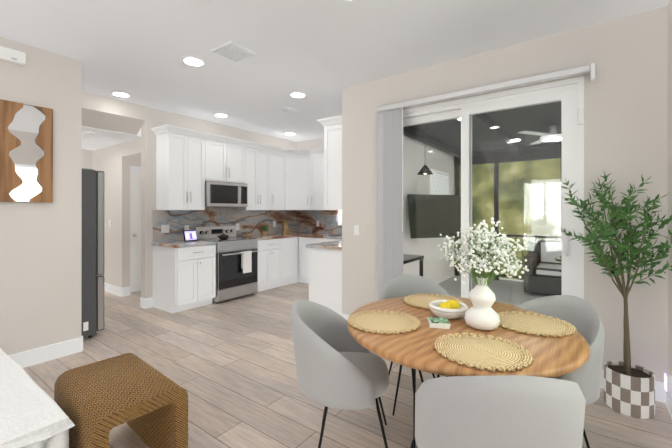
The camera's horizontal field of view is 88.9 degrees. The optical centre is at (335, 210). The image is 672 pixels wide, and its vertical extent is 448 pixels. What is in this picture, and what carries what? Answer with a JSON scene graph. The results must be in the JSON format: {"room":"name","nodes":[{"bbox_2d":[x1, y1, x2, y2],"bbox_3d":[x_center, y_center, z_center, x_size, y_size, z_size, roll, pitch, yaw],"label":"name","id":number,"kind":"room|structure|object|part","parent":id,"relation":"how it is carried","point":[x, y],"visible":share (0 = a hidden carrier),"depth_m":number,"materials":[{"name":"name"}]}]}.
{"room":"dining room and kitchen","nodes":[
{"label":"dining room and kitchen","id":0,"kind":"room"},
{"bbox_2d":[0,37,81,354],"bbox_3d":[-3.663,-0.041,1.788,0.120,2.820,3.890,0,0,36],"label":"wall","id":1,"kind":"structure","parent":0,"point":[40,269],"depth_m":3.11,"materials":[{"name":"grey paint"}]},
{"bbox_2d":[0,46,25,64],"bbox_3d":[-2.772,-1.311,2.872,0.046,0.100,0.250,0,0,36],"label":"door chime","id":2,"kind":"object","parent":1,"relation":"attached to","point":[12,55],"visible":0.94,"depth_m":2.90,"materials":[{"name":"white plastic"}]},
{"bbox_2d":[0,99,52,201],"bbox_3d":[-2.707,-0.496,2.972,0.032,0.850,0.390,0,0,36],"label":"mirror","id":3,"kind":"object","parent":1,"relation":"attached to","point":[26,153],"visible":0.98,"depth_m":2.98,"materials":[{"name":"brown wood"}]},
{"bbox_2d":[8,337,81,367],"bbox_3d":[-3.608,1.299,1.748,0.015,0.140,3.890,0,0,36],"label":"baseboard","id":4,"kind":"structure","parent":1,"relation":"attached to","point":[31,357],"depth_m":3.10,"materials":[{"name":"white"}]},
{"bbox_2d":[82,149,91,168],"bbox_3d":[-4.632,0.151,5.865,0.120,2.440,3.050,0,0,36],"label":"wall","id":5,"kind":"structure","parent":0,"point":[87,159],"depth_m":6.07,"materials":[{"name":"grey paint"}]},
{"bbox_2d":[82,126,140,149],"bbox_3d":[-3.925,-1.120,5.198,2.050,0.100,3.300,0,0,36],"label":"ceiling","id":6,"kind":"structure","parent":0,"point":[100,138],"depth_m":5.11,"materials":[{"name":"white paint"}]},
{"bbox_2d":[84,131,94,135],"bbox_3d":[-3.385,-1.052,4.707,0.130,0.035,0.130,0,0,36],"label":"smoke detector","id":7,"kind":"object","parent":6,"relation":"attached to","point":[89,133],"visible":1,"depth_m":4.67,"materials":[{"name":"white plastic"}]},
{"bbox_2d":[92,138,140,287],"bbox_3d":[-3.494,0.151,5.577,2.060,2.440,0.120,0,0,36],"label":"wall","id":8,"kind":"structure","parent":0,"point":[112,163],"depth_m":5.52,"materials":[{"name":"grey paint"}]},
{"bbox_2d":[104,283,121,296],"bbox_3d":[-3.882,1.301,5.774,1.200,0.140,0.015,0,0,36],"label":"baseboard","id":9,"kind":"structure","parent":8,"relation":"attached to","point":[112,289],"depth_m":5.58,"materials":[{"name":"white wood"}]},
{"bbox_2d":[122,287,129,296],"bbox_3d":[-3.351,1.300,5.472,0.015,0.140,0.120,0,0,36],"label":"baseboard","id":10,"kind":"structure","parent":8,"relation":"attached to","point":[125,291],"depth_m":5.46,"materials":[{"name":"white wood"}]},
{"bbox_2d":[130,155,140,170],"bbox_3d":[-3.246,0.151,6.107,0.120,2.440,1.030,0,0,36],"label":"wall","id":11,"kind":"structure","parent":0,"point":[135,161],"depth_m":5.80,"materials":[{"name":"grey paint"}]},
{"bbox_2d":[130,166,140,291],"bbox_3d":[-3.198,0.316,5.967,0.120,2.110,0.870,0,0,36],"label":"hall door","id":12,"kind":"structure","parent":11,"relation":"in","point":[135,228],"depth_m":5.77,"materials":[{"name":"white wood"}]},
{"bbox_2d":[82,91,296,297],"bbox_3d":[-2.455,-0.040,5.273,0.260,2.820,5.150,0,0,36],"label":"wall","id":13,"kind":"structure","parent":0,"point":[154,117],"depth_m":4.81,"materials":[{"name":"grey paint"}]},
{"bbox_2d":[140,297,152,308],"bbox_3d":[-2.675,1.300,4.837,0.135,0.140,0.115,0,0,36],"label":"baseboard","id":14,"kind":"structure","parent":13,"relation":"attached to","point":[148,302],"depth_m":4.79,"materials":[{"name":"white"}]},
{"bbox_2d":[155,124,210,210],"bbox_3d":[-2.247,-0.577,5.035,0.350,1.154,0.608,0,0,36],"label":"upper cabinet","id":15,"kind":"object","parent":13,"relation":"attached to","point":[183,155],"depth_m":4.86,"materials":[{"name":"white wood"}]},
{"bbox_2d":[151,211,294,242],"bbox_3d":[-1.708,0.228,6.058,0.019,0.455,2.997,0,0,36],"label":"backsplash","id":16,"kind":"structure","parent":13,"relation":"attached to","point":[250,222],"depth_m":6.03,"materials":[{"name":"stone"}]},
{"bbox_2d":[161,225,168,232],"bbox_3d":[-2.477,0.270,4.974,0.010,0.118,0.120,0,0,36],"label":"light switch","id":17,"kind":"object","parent":16,"relation":"attached to","point":[164,228],"visible":1,"depth_m":4.97,"materials":[{"name":"white plastic"}]},
{"bbox_2d":[211,135,246,182],"bbox_3d":[-1.879,-0.797,5.542,0.350,0.714,0.761,0,0,36],"label":"upper cabinet","id":18,"kind":"object","parent":13,"relation":"attached to","point":[228,155],"depth_m":5.47,"materials":[{"name":"white wood"}]},
{"bbox_2d":[205,181,247,206],"bbox_3d":[-1.826,-0.244,5.502,0.429,0.380,0.754,0,0,36],"label":"over-the-range microwave","id":19,"kind":"object","parent":18,"relation":"attached to","point":[221,194],"visible":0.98,"depth_m":5.36,"materials":[{"name":"silver metal"}]},
{"bbox_2d":[227,141,266,210],"bbox_3d":[-1.497,-0.577,6.068,0.350,1.154,0.654,0,0,36],"label":"upper cabinet","id":20,"kind":"object","parent":13,"relation":"attached to","point":[256,152],"depth_m":5.94,"materials":[{"name":"white wood"}]},
{"bbox_2d":[267,145,286,210],"bbox_3d":[-1.202,-0.577,6.446,0.383,1.154,0.533,0,0,36],"label":"upper cabinet","id":21,"kind":"object","parent":13,"relation":"attached to","point":[276,156],"depth_m":6.33,"materials":[{"name":"white wood"}]},
{"bbox_2d":[297,138,323,149],"bbox_3d":[-0.396,-0.039,7.053,1.220,2.820,0.150,0,0,36],"label":"wall","id":22,"kind":"structure","parent":0,"point":[311,144],"depth_m":7.04,"materials":[{"name":"grey paint"}]},
{"bbox_2d":[287,149,310,210],"bbox_3d":[-0.756,-0.576,6.776,0.717,1.154,0.717,0,0,36],"label":"upper cabinet","id":23,"kind":"object","parent":22,"relation":"attached to","point":[299,191],"depth_m":6.57,"materials":[{"name":"white wood"}]},
{"bbox_2d":[311,148,322,210],"bbox_3d":[-0.276,-0.577,6.634,0.419,1.154,0.384,0,0,36],"label":"upper cabinet","id":24,"kind":"object","parent":22,"relation":"attached to","point":[316,154],"depth_m":6.50,"materials":[{"name":"white wood"}]},
{"bbox_2d":[295,211,341,234],"bbox_3d":[0.212,0.228,6.504,2.565,0.455,0.020,0,0,36],"label":"backsplash","id":25,"kind":"structure","parent":22,"relation":"attached to","point":[304,220],"depth_m":6.89,"materials":[{"name":"stone"}]},
{"bbox_2d":[0,0,669,141],"bbox_3d":[-0.972,-1.501,2.405,5.750,0.100,8.450,0,0,36],"label":"ceiling","id":26,"kind":"structure","parent":0,"point":[321,54],"depth_m":2.93,"materials":[{"name":"white paint"}]},
{"bbox_2d":[111,91,130,96],"bbox_3d":[-2.678,-1.444,4.268,0.206,0.012,0.206,0,0,36],"label":"recessed light","id":27,"kind":"object","parent":26,"relation":"in","point":[122,94],"visible":0.96,"depth_m":4.26,"materials":[{"name":"white"}]},
{"bbox_2d":[182,56,204,65],"bbox_3d":[-1.383,-1.444,3.328,0.206,0.012,0.206,0,0,36],"label":"recessed light","id":28,"kind":"object","parent":26,"relation":"in","point":[191,60],"visible":0.94,"depth_m":3.31,"materials":[{"name":"white plastic"}]},
{"bbox_2d":[214,113,227,116],"bbox_3d":[-1.747,-1.443,5.211,0.206,0.012,0.206,0,0,36],"label":"recessed light","id":29,"kind":"object","parent":26,"relation":"in","point":[219,114],"visible":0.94,"depth_m":5.20,"materials":[{"name":"white plastic"}]},
{"bbox_2d":[210,41,257,62],"bbox_3d":[-0.930,-1.440,3.135,0.300,0.019,0.300,0,0,36],"label":"ceiling vent","id":30,"kind":"object","parent":26,"relation":"in","point":[233,51],"visible":0.98,"depth_m":3.11,"materials":[{"name":"white metal"}]},
{"bbox_2d":[281,107,299,112],"bbox_3d":[-0.652,-1.439,4.948,0.140,0.019,0.260,0,0,36],"label":"ceiling vent","id":31,"kind":"object","parent":26,"relation":"in","point":[289,109],"visible":0.98,"depth_m":4.91,"materials":[{"name":"white"}]},
{"bbox_2d":[290,92,305,97],"bbox_3d":[-0.476,-1.444,4.288,0.206,0.012,0.206,0,0,36],"label":"recessed light","id":32,"kind":"object","parent":26,"relation":"in","point":[298,94],"visible":0.94,"depth_m":4.26,"materials":[{"name":"white plastic"}]},
{"bbox_2d":[23,282,671,447],"bbox_3d":[-1.854,1.395,3.045,7.930,0.050,8.450,0,0,36],"label":"floor","id":33,"kind":"structure","parent":0,"point":[229,366],"depth_m":2.72,"materials":[{"name":"brown wood"}]},
{"bbox_2d":[0,348,74,447],"bbox_3d":[-2.710,1.123,1.048,1.890,0.432,2.612,0,0,36],"label":"table","id":34,"kind":"object","parent":33,"relation":"on","point":[33,414],"visible":1,"depth_m":1.56,"materials":[{"name":"stone"}]},
{"bbox_2d":[81,168,104,337],"bbox_3d":[-3.119,0.462,3.710,0.901,1.815,0.840,0,0,36],"label":"refrigerator","id":35,"kind":"object","parent":33,"relation":"on","point":[92,300],"visible":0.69,"depth_m":3.66,"materials":[{"name":"grey metal"}]},
{"bbox_2d":[54,353,187,447],"bbox_3d":[-1.182,1.144,1.868,0.680,0.450,0.430,0,0,40],"label":"stool","id":36,"kind":"object","parent":33,"relation":"on","point":[97,402],"visible":0.98,"depth_m":1.78,"materials":[{"name":"brown wicker"}]},
{"bbox_2d":[153,243,216,313],"bbox_3d":[-2.168,0.932,4.914,0.620,0.875,0.605,0,0,36],"label":"base cabinet","id":37,"kind":"object","parent":33,"relation":"on","point":[184,278],"depth_m":4.70,"materials":[{"name":"white wood"}]},
{"bbox_2d":[151,239,214,246],"bbox_3d":[-2.169,0.475,4.904,0.630,0.040,0.627,0,0,36],"label":"countertop","id":38,"kind":"structure","parent":37,"relation":"on","point":[170,242],"depth_m":4.74,"materials":[{"name":"grey stone"}]},
{"bbox_2d":[183,230,197,241],"bbox_3d":[-2.144,0.374,5.026,0.112,0.161,0.234,0,0,36],"label":"tablet","id":39,"kind":"object","parent":38,"relation":"on","point":[189,235],"visible":1,"depth_m":5.00,"materials":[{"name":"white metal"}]},
{"bbox_2d":[194,226,257,302],"bbox_3d":[-1.714,0.821,5.433,0.690,1.100,0.756,0,0,36],"label":"range","id":40,"kind":"object","parent":33,"relation":"on","point":[236,266],"visible":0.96,"depth_m":5.27,"materials":[{"name":"silver metal"}]},
{"bbox_2d":[217,230,228,238],"bbox_3d":[-1.751,0.380,5.289,0.164,0.133,0.202,0,0,36],"label":"teapot","id":41,"kind":"object","parent":40,"relation":"on","point":[222,236],"visible":1,"depth_m":5.25,"materials":[{"name":"black metal"}]},
{"bbox_2d":[258,239,286,291],"bbox_3d":[-1.352,0.933,6.037,0.620,0.875,0.631,0,0,36],"label":"base cabinet","id":42,"kind":"object","parent":33,"relation":"on","point":[272,253],"depth_m":5.87,"materials":[{"name":"white wood"}]},
{"bbox_2d":[232,231,314,238],"bbox_3d":[-1.058,0.475,6.434,0.630,0.040,1.625,0,0,36],"label":"countertop","id":43,"kind":"structure","parent":42,"relation":"on","point":[281,235],"depth_m":6.16,"materials":[{"name":"stone"}]},
{"bbox_2d":[261,225,268,234],"bbox_3d":[-1.292,0.366,6.246,0.148,0.177,0.140,0,0,36],"label":"herb plant","id":44,"kind":"object","parent":43,"relation":"on","point":[264,230],"visible":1,"depth_m":6.21,"materials":[{"name":"green plant"}]},
{"bbox_2d":[283,220,290,232],"bbox_3d":[-0.984,0.321,6.745,0.180,0.268,0.143,0,0,36],"label":"knife block","id":45,"kind":"object","parent":43,"relation":"on","point":[285,227],"visible":0.98,"depth_m":6.70,"materials":[{"name":"brown wood"}]},
{"bbox_2d":[287,235,294,284],"bbox_3d":[-1.100,0.933,6.385,0.620,0.875,0.454,0,0,36],"label":"base cabinet","id":46,"kind":"object","parent":33,"relation":"on","point":[290,238],"depth_m":6.27,"materials":[{"name":"white wood"}]},
{"bbox_2d":[315,231,341,238],"bbox_3d":[0.025,0.475,6.263,1.324,0.040,0.630,0,0,36],"label":"countertop","id":47,"kind":"structure","parent":46,"relation":"on","point":[322,234],"depth_m":6.16,"materials":[{"name":"grey stone"}]},
{"bbox_2d":[303,235,310,282],"bbox_3d":[-0.357,0.933,6.545,0.434,0.875,0.620,0,0,36],"label":"base cabinet","id":48,"kind":"object","parent":33,"relation":"on","point":[306,238],"depth_m":6.32,"materials":[{"name":"white wood"}]},
{"bbox_2d":[311,235,326,242],"bbox_3d":[-0.057,0.933,6.328,0.534,0.875,0.620,0,0,36],"label":"base cabinet","id":49,"kind":"object","parent":33,"relation":"on","point":[314,238],"depth_m":6.16,"materials":[{"name":"white wood"}]},
{"bbox_2d":[307,247,341,314],"bbox_3d":[0.074,0.932,4.658,0.620,0.875,0.687,0,0,36],"label":"base cabinet","id":50,"kind":"object","parent":33,"relation":"on","point":[324,268],"depth_m":4.39,"materials":[{"name":"white wood"}]},
{"bbox_2d":[307,239,341,250],"bbox_3d":[0.346,0.475,5.210,0.827,0.040,1.957,0,0,36],"label":"countertop","id":51,"kind":"structure","parent":50,"relation":"on","point":[336,244],"depth_m":4.45,"materials":[{"name":"grey stone"}]},
{"bbox_2d":[290,299,388,447],"bbox_3d":[0.071,0.950,1.978,0.654,0.842,0.640,0,0,36],"label":"dining chair","id":52,"kind":"object","parent":33,"relation":"on","point":[338,366],"visible":0.98,"depth_m":1.78,"materials":[{"name":"fabric"}]},
{"bbox_2d":[377,274,449,415],"bbox_3d":[0.609,0.950,2.519,0.646,0.842,0.656,0,0,36],"label":"dining chair","id":53,"kind":"object","parent":33,"relation":"on","point":[405,285],"visible":0.12,"depth_m":2.78,"materials":[{"name":"fabric"}]},
{"bbox_2d":[347,297,589,447],"bbox_3d":[0.662,0.993,1.898,1.200,0.748,1.200,0,0,36],"label":"dining table","id":54,"kind":"object","parent":33,"relation":"on","point":[552,357],"visible":0.48,"depth_m":1.58,"materials":[{"name":"brown wood"}]},
{"bbox_2d":[347,310,420,334],"bbox_3d":[0.262,0.611,1.891,0.401,0.012,0.402,0,0,36],"label":"placemat","id":55,"kind":"object","parent":54,"relation":"on","point":[380,322],"visible":1,"depth_m":1.86,"materials":[{"name":"wicker"}]},
{"bbox_2d":[403,293,465,309],"bbox_3d":[0.655,0.612,2.298,0.401,0.012,0.402,0,0,36],"label":"placemat","id":56,"kind":"object","parent":54,"relation":"on","point":[422,301],"visible":0.69,"depth_m":2.34,"materials":[{"name":"wicker"}]},
{"bbox_2d":[427,317,450,328],"bbox_3d":[0.550,0.603,1.837,0.106,0.028,0.106,0,0,8],"label":"coasters","id":57,"kind":"object","parent":54,"relation":"on","point":[439,322],"visible":0.98,"depth_m":1.80,"materials":[{"name":"white ceramic"}]},
{"bbox_2d":[429,300,467,318],"bbox_3d":[0.656,0.575,2.001,0.221,0.086,0.221,0,0,36],"label":"bowl","id":58,"kind":"object","parent":54,"relation":"on","point":[450,309],"visible":1,"depth_m":1.95,"materials":[{"name":"white ceramic"}]},
{"bbox_2d":[433,332,533,371],"bbox_3d":[0.634,0.611,1.499,0.401,0.012,0.402,0,0,36],"label":"placemat","id":59,"kind":"object","parent":54,"relation":"on","point":[490,353],"visible":0.98,"depth_m":1.47,"materials":[{"name":"wicker"}]},
{"bbox_2d":[438,217,528,330],"bbox_3d":[0.772,0.327,1.827,0.428,0.580,0.454,0,0,36],"label":"vase","id":60,"kind":"object","parent":54,"relation":"on","point":[481,314],"visible":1,"depth_m":1.77,"materials":[{"name":"white ceramic"}]},
{"bbox_2d":[498,311,576,336],"bbox_3d":[1.060,0.611,1.856,0.401,0.012,0.402,0,0,36],"label":"placemat","id":61,"kind":"object","parent":54,"relation":"on","point":[534,324],"visible":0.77,"depth_m":1.83,"materials":[{"name":"wicker"}]},
{"bbox_2d":[415,375,585,447],"bbox_3d":[0.635,0.950,1.410,0.635,0.842,0.652,0,0,36],"label":"dining chair","id":62,"kind":"object","parent":33,"relation":"on","point":[509,411],"visible":1,"depth_m":1.12,"materials":[{"name":"fabric"}]},
{"bbox_2d":[517,295,604,447],"bbox_3d":[1.164,0.950,2.005,0.646,0.842,0.656,0,0,36],"label":"dining chair","id":63,"kind":"object","parent":33,"relation":"on","point":[581,315],"visible":0.25,"depth_m":1.92,"materials":[{"name":"fabric"}]},
{"bbox_2d":[560,170,671,418],"bbox_3d":[1.834,0.533,2.296,0.611,1.671,0.758,0,0,36],"label":"tree","id":64,"kind":"object","parent":33,"relation":"on","point":[629,388],"visible":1,"depth_m":2.30,"materials":[{"name":"green plant"}]},
{"bbox_2d":[403,135,453,282],"bbox_3d":[1.368,-0.039,5.773,0.120,2.820,3.950,0,0,36],"label":"wall","id":65,"kind":"structure","parent":0,"point":[409,149],"depth_m":5.84,"materials":[{"name":"grey paint"}]},
{"bbox_2d":[407,194,460,238],"bbox_3d":[1.560,0.090,5.293,0.776,0.658,0.998,0,0,36],"label":"tv","id":66,"kind":"object","parent":65,"relation":"attached to","point":[439,210],"depth_m":5.21,"materials":[{"name":"black"}]},
{"bbox_2d":[430,169,448,194],"bbox_3d":[1.962,-0.154,6.423,0.075,1.150,0.900,0,0,36],"label":"window blind","id":67,"kind":"object","parent":65,"relation":"attached to","point":[435,190],"depth_m":6.28,"materials":[{"name":"white plastic"}]},
{"bbox_2d":[342,6,667,382],"bbox_3d":[1.317,-0.040,3.276,2.970,2.820,0.150,0,0,36],"label":"wall","id":68,"kind":"structure","parent":0,"point":[625,118],"depth_m":2.65,"materials":[{"name":"grey paint"}]},
{"bbox_2d":[323,115,341,210],"bbox_3d":[0.242,-0.577,4.644,0.330,1.154,0.901,0,0,36],"label":"upper cabinet","id":69,"kind":"object","parent":68,"relation":"attached to","point":[332,150],"depth_m":4.30,"materials":[{"name":"white wood"}]},
{"bbox_2d":[341,313,349,320],"bbox_3d":[0.257,1.300,3.943,0.470,0.140,0.015,0,0,36],"label":"baseboard","id":70,"kind":"structure","parent":68,"relation":"attached to","point":[345,316],"depth_m":4.04,"materials":[{"name":"white"}]},
{"bbox_2d":[354,225,358,234],"bbox_3d":[0.237,0.230,3.960,0.075,0.118,0.010,0,0,36],"label":"light switch","id":71,"kind":"object","parent":68,"relation":"attached to","point":[356,229],"visible":1,"depth_m":3.95,"materials":[{"name":"white plastic"}]},
{"bbox_2d":[377,63,594,297],"bbox_3d":[1.222,0.107,3.188,1.900,2.454,0.102,0,0,36],"label":"vertical blinds","id":72,"kind":"object","parent":68,"relation":"attached to","point":[390,192],"visible":0.77,"depth_m":3.61,"materials":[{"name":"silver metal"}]},
{"bbox_2d":[403,76,583,304],"bbox_3d":[1.250,0.155,3.294,1.840,2.430,0.160,0,0,36],"label":"sliding glass door","id":73,"kind":"structure","parent":68,"relation":"in","point":[568,94],"depth_m":2.98,"materials":[{"name":"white glass"}]},
{"bbox_2d":[600,370,664,402],"bbox_3d":[2.167,1.299,2.557,0.450,0.140,0.015,0,0,36],"label":"baseboard sliding right","id":74,"kind":"structure","parent":68,"relation":"attached to","point":[659,392],"depth_m":2.45,"materials":[{"name":"white"}]},
{"bbox_2d":[667,0,671,374],"bbox_3d":[0.651,-0.042,-0.040,0.150,2.820,6.000,0,0,36],"label":"wall","id":75,"kind":"structure","parent":0,"point":[669,112],"depth_m":2.37,"materials":[{"name":"grey paint"}]},
{"bbox_2d":[664,373,671,392],"bbox_3d":[2.241,1.164,2.308,0.035,0.110,0.070,0,0,36],"label":"light","id":76,"kind":"object","parent":75,"relation":"attached to","point":[668,382],"visible":1,"depth_m":2.29,"materials":[{"name":"white plastic"}]},
{"bbox_2d":[665,391,671,417],"bbox_3d":[0.585,1.298,0.008,0.015,0.140,6.000,0,0,36],"label":"baseboard","id":77,"kind":"structure","parent":75,"relation":"attached to","point":[668,399],"depth_m":2.30,"materials":[{"name":"white paint"}]},
{"bbox_3d":[0.413,-1.149,6.466,0.780,0.600,0.150,0,0,36],"label":"wall","id":78,"kind":"structure","parent":0,"visible":0},
{"bbox_2d":[339,210,341,224],"bbox_3d":[0.413,-0.279,6.466,0.780,1.140,0.110,0,0,36],"label":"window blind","id":79,"kind":"object","parent":78,"relation":"attached to","point":[340,217],"visible":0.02,"depth_m":6.64,"materials":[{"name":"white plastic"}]},
{"label":"outside","id":80,"kind":"structure","parent":0,"visible":0},
{"bbox_2d":[403,101,561,157],"bbox_3d":[3.306,-1.180,4.366,4.670,0.200,3.950,0,0,36],"label":"ceiling","id":81,"kind":"structure","parent":80,"point":[555,106],"depth_m":4.95,"materials":[{"name":"black paint"}]},
{"bbox_2d":[417,165,432,174],"bbox_3d":[1.190,-0.830,4.574,0.220,0.700,0.220,0,0,36],"label":"pendant light","id":82,"kind":"object","parent":81,"relation":"hanging from","point":[423,170],"depth_m":4.53,"materials":[{"name":"black metal"}]},
{"bbox_2d":[454,144,561,282],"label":"window","id":83,"kind":"structure","parent":81,"relation":"attached to","point":[528,182],"depth_m":6.52,"materials":[{"name":"clear glass"}]},
{"bbox_3d":[3.264,0.095,4.341,4.630,2.550,3.840,0,0,36],"label":"patio screen rail","id":84,"kind":"part","parent":83,"relation":"part of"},
{"bbox_2d":[458,119,561,143],"bbox_3d":[3.106,-1.081,4.542,2.360,0.198,2.060,0,0,36],"label":"ceiling fan light","id":85,"kind":"object","parent":81,"relation":"hanging from","point":[552,129],"depth_m":4.74,"materials":[{"name":"silver metal"}]},
{"bbox_2d":[438,275,553,304],"bbox_3d":[3.306,1.403,4.365,4.670,0.055,3.950,0,0,36],"label":"floor","id":86,"kind":"structure","parent":80,"point":[502,295],"depth_m":5.87,"materials":[{"name":"grey"}]},
{"bbox_2d":[403,254,423,276],"bbox_3d":[0.851,1.000,4.584,0.400,0.740,0.720,0,0,36],"label":"console","id":87,"kind":"object","parent":86,"relation":"on","point":[406,259],"depth_m":4.66,"materials":[{"name":"black metal"}]},
{"bbox_2d":[524,240,561,294],"bbox_3d":[4.023,0.920,5.420,1.750,0.800,0.900,0,0,36],"label":"armchair","id":88,"kind":"object","parent":86,"relation":"on","point":[552,268],"depth_m":5.53,"materials":[{"name":"black fabric"}]},
{"bbox_2d":[555,256,561,261],"bbox_3d":[3.309,1.007,4.394,0.840,0.733,0.840,0,0,36],"label":"patio table","id":89,"kind":"object","parent":86,"relation":"on","point":[558,259],"depth_m":4.53,"materials":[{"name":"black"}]}
]}

